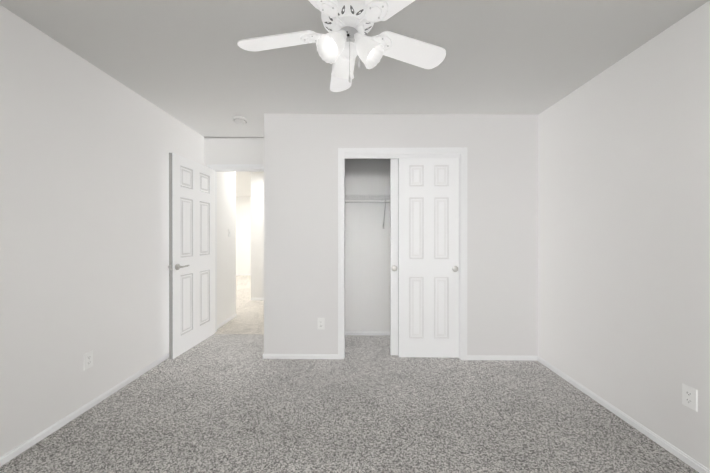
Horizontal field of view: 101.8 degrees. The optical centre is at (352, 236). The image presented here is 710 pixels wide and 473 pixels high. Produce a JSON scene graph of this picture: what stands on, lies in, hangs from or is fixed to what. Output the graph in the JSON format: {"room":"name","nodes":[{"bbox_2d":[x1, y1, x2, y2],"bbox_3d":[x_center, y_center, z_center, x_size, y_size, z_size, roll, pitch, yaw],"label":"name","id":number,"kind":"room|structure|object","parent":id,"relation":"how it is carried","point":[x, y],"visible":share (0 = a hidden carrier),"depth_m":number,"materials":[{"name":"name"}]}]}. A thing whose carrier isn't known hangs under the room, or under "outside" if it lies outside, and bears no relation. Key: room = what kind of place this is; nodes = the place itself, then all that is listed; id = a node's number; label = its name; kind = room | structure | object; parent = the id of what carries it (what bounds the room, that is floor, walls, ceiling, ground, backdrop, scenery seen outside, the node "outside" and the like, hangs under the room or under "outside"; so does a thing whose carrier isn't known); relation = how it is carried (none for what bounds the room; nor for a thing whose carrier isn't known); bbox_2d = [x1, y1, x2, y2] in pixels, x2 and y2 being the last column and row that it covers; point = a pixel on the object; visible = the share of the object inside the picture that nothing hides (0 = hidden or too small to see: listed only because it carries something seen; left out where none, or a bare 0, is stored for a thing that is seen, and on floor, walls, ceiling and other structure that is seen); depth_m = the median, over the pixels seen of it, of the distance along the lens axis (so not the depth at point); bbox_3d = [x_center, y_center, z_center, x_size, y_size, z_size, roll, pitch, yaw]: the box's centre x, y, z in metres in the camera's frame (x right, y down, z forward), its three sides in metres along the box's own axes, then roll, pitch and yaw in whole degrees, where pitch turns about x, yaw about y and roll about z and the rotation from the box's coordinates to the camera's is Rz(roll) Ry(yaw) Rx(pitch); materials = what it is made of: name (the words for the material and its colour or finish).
{"room":"empty bedroom","nodes":[
{"label":"empty bedroom","id":0,"kind":"room"},
{"bbox_2d":[0,5,203,456],"bbox_3d":[-1.942,-0.021,1.365,0.115,2.490,4.465,0,0,1],"label":"wall","id":1,"kind":"structure","parent":0,"point":[86,148],"depth_m":1.94,"materials":[{"name":"white paint"}]},
{"bbox_2d":[0,353,168,466],"bbox_3d":[-1.863,1.201,1.424,0.040,0.044,4.350,0,0,1],"label":"baseboard","id":2,"kind":"structure","parent":1,"relation":"attached to","point":[40,436],"depth_m":1.91,"materials":[{"name":"white wood"}]},
{"bbox_2d":[83,350,92,369],"bbox_3d":[-1.870,0.877,2.044,0.007,0.115,0.070,0,0,1],"label":"electrical outlet","id":3,"kind":"object","parent":1,"relation":"attached to","point":[88,359],"visible":1,"depth_m":2.04,"materials":[{"name":"white plastic"}]},
{"bbox_2d":[217,172,232,324],"bbox_3d":[-1.841,-0.003,3.981,0.115,2.440,0.540,0,0,1],"label":"wall","id":4,"kind":"structure","parent":0,"point":[224,179],"depth_m":4.02,"materials":[{"name":"white paint"}]},
{"bbox_2d":[217,314,236,328],"bbox_3d":[-1.776,1.195,4.056,0.012,0.044,0.685,0,0,1],"label":"baseboard","id":5,"kind":"structure","parent":4,"relation":"attached to","point":[227,320],"depth_m":4.05,"materials":[{"name":"white wood"}]},
{"bbox_2d":[204,137,263,166],"bbox_3d":[-0.003,-0.027,3.624,3.920,2.490,0.115,0,0,1],"label":"wall","id":6,"kind":"structure","parent":0,"point":[238,150],"depth_m":3.59,"materials":[{"name":"white paint"}]},
{"bbox_2d":[207,164,263,332],"bbox_3d":[-1.361,0.162,3.646,0.889,2.112,0.147,0,0,1],"label":"door frame","id":7,"kind":"structure","parent":6,"relation":"attached to","point":[238,167],"depth_m":3.63,"materials":[{"name":"white wood"}]},
{"bbox_2d":[168,153,214,358],"bbox_3d":[-1.754,0.192,3.210,0.156,2.030,0.781,0,0,4],"label":"entry door","id":8,"kind":"structure","parent":7,"relation":"attached to","point":[191,266],"depth_m":3.11,"materials":[{"name":"white wood"}]},
{"bbox_2d":[233,172,236,314],"bbox_3d":[-3.375,-0.003,4.362,3.195,2.440,0.115,0,0,1],"label":"wall","id":9,"kind":"structure","parent":0,"point":[234,173],"depth_m":4.35,"materials":[{"name":"white paint"}]},
{"bbox_2d":[237,197,248,273],"bbox_3d":[-2.844,-0.014,8.969,4.110,2.440,0.115,0,0,1],"label":"wall","id":10,"kind":"structure","parent":0,"point":[240,250],"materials":[{"name":"white paint"}]},
{"bbox_2d":[249,172,263,297],"bbox_3d":[0.110,-0.006,5.523,4.095,2.440,0.115,0,0,1],"label":"wall","id":11,"kind":"structure","parent":0,"point":[256,201],"depth_m":5.50,"materials":[{"name":"white paint"}]},
{"bbox_2d":[215,275,389,353],"bbox_3d":[-1.481,1.267,4.111,7.400,0.100,9.965,0,0,1],"label":"floor","id":12,"kind":"structure","parent":0,"point":[248,318],"depth_m":3.90,"materials":[{"name":"grey carpet"}]},
{"bbox_2d":[0,334,698,472],"bbox_3d":[-0.040,1.274,1.338,3.920,0.100,4.465,0,0,1],"label":"floor carpet","id":13,"kind":"object","parent":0,"point":[226,403],"visible":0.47,"depth_m":1.90,"materials":[{"name":"grey carpet"}]},
{"bbox_2d":[0,0,708,196],"bbox_3d":[-1.481,-1.273,4.105,7.400,0.145,9.965,0,0,1],"label":"ceiling","id":14,"kind":"structure","parent":0,"point":[193,65],"depth_m":1.92,"materials":[{"name":"paint"}]},
{"bbox_2d":[233,116,246,123],"bbox_3d":[-1.178,-1.216,3.022,0.136,0.036,0.136,0,0,1],"label":"smoke detector","id":15,"kind":"object","parent":14,"relation":"attached to","point":[239,119],"visible":1,"depth_m":2.98,"materials":[{"name":"white plastic"}]},
{"bbox_2d":[237,0,445,91],"bbox_3d":[-0.039,-0.967,1.423,1.104,0.500,1.095,0,0,1],"label":"ceiling fan","id":16,"kind":"object","parent":14,"relation":"hanging from","point":[343,43],"visible":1,"depth_m":1.38,"materials":[{"name":"white painted metal"},{"name":"white painted wood"},{"name":"frosted glass"}]},
{"bbox_2d":[345,159,389,331],"bbox_3d":[0.536,-0.001,3.268,2.601,2.440,0.580,0,0,1],"label":"wall","id":17,"kind":"structure","parent":0,"point":[367,272],"depth_m":3.56,"materials":[{"name":"paint"}]},
{"bbox_2d":[345,331,389,335],"bbox_3d":[0.541,1.196,3.553,2.601,0.044,0.016,0,0,1],"label":"baseboard","id":18,"kind":"structure","parent":17,"relation":"attached to","point":[346,332],"depth_m":3.55,"materials":[{"name":"white wood"}]},
{"bbox_2d":[345,195,389,228],"bbox_3d":[0.538,-0.285,3.397,2.584,0.378,0.313,0,0,1],"label":"wire closet shelf","id":19,"kind":"object","parent":17,"relation":"attached to","point":[362,197],"visible":0.19,"depth_m":3.29,"materials":[{"name":"grey metal"}]},
{"bbox_2d":[264,113,537,355],"bbox_3d":[0.473,-0.025,2.922,2.716,2.490,0.115,0,0,1],"label":"wall","id":20,"kind":"structure","parent":0,"point":[300,224],"depth_m":2.86,"materials":[{"name":"white paint"}]},
{"bbox_2d":[263,354,337,358],"bbox_3d":[-0.518,1.198,2.877,0.759,0.044,0.012,0,0,1],"label":"baseboard","id":21,"kind":"structure","parent":20,"relation":"attached to","point":[266,356],"depth_m":2.87,"materials":[{"name":"white wood"}]},
{"bbox_2d":[318,318,324,328],"bbox_3d":[-0.313,0.870,2.875,0.070,0.115,0.007,0,0,1],"label":"outlet","id":22,"kind":"object","parent":20,"relation":"attached to","point":[321,323],"visible":1,"depth_m":2.87,"materials":[{"name":"white plastic"}]},
{"bbox_2d":[390,158,397,354],"bbox_3d":[0.690,0.199,2.942,0.603,2.026,0.043,0,0,1],"label":"closet door","id":23,"kind":"structure","parent":20,"relation":"in","point":[393,256],"depth_m":2.94,"materials":[{"name":"white wood"}]},
{"bbox_2d":[338,147,466,359],"bbox_3d":[0.495,0.171,2.914,1.274,2.097,0.131,0,0,1],"label":"trim","id":24,"kind":"structure","parent":20,"relation":"attached to","point":[460,153],"depth_m":2.86,"materials":[{"name":"white wood"}]},
{"bbox_2d":[398,158,458,357],"bbox_3d":[0.767,0.199,2.897,0.603,2.026,0.043,0,0,1],"label":"closet door","id":25,"kind":"structure","parent":20,"relation":"in","point":[428,257],"depth_m":2.89,"materials":[{"name":"white wood"}]},
{"bbox_2d":[467,355,536,360],"bbox_3d":[1.469,1.198,2.845,0.681,0.044,0.012,0,0,1],"label":"baseboard","id":26,"kind":"structure","parent":20,"relation":"attached to","point":[469,357],"depth_m":2.84,"materials":[{"name":"white wood"}]},
{"bbox_2d":[538,0,709,468],"bbox_3d":[1.858,-0.021,1.014,0.115,2.490,3.885,0,0,1],"label":"wall","id":27,"kind":"structure","parent":0,"point":[624,234],"depth_m":1.83,"materials":[{"name":"white paint"}]},
{"bbox_2d":[537,356,709,472],"bbox_3d":[1.795,1.202,1.034,0.012,0.044,3.625,0,0,1],"label":"baseboard","id":28,"kind":"structure","parent":27,"relation":"attached to","point":[632,422],"depth_m":1.84,"materials":[{"name":"white wood"}]},
{"bbox_2d":[682,383,697,411],"bbox_3d":[1.806,0.861,1.545,0.007,0.115,0.070,0,0,1],"label":"electrical outlet","id":29,"kind":"object","parent":27,"relation":"attached to","point":[689,397],"visible":1,"depth_m":1.54,"materials":[{"name":"white plastic"}]}
]}

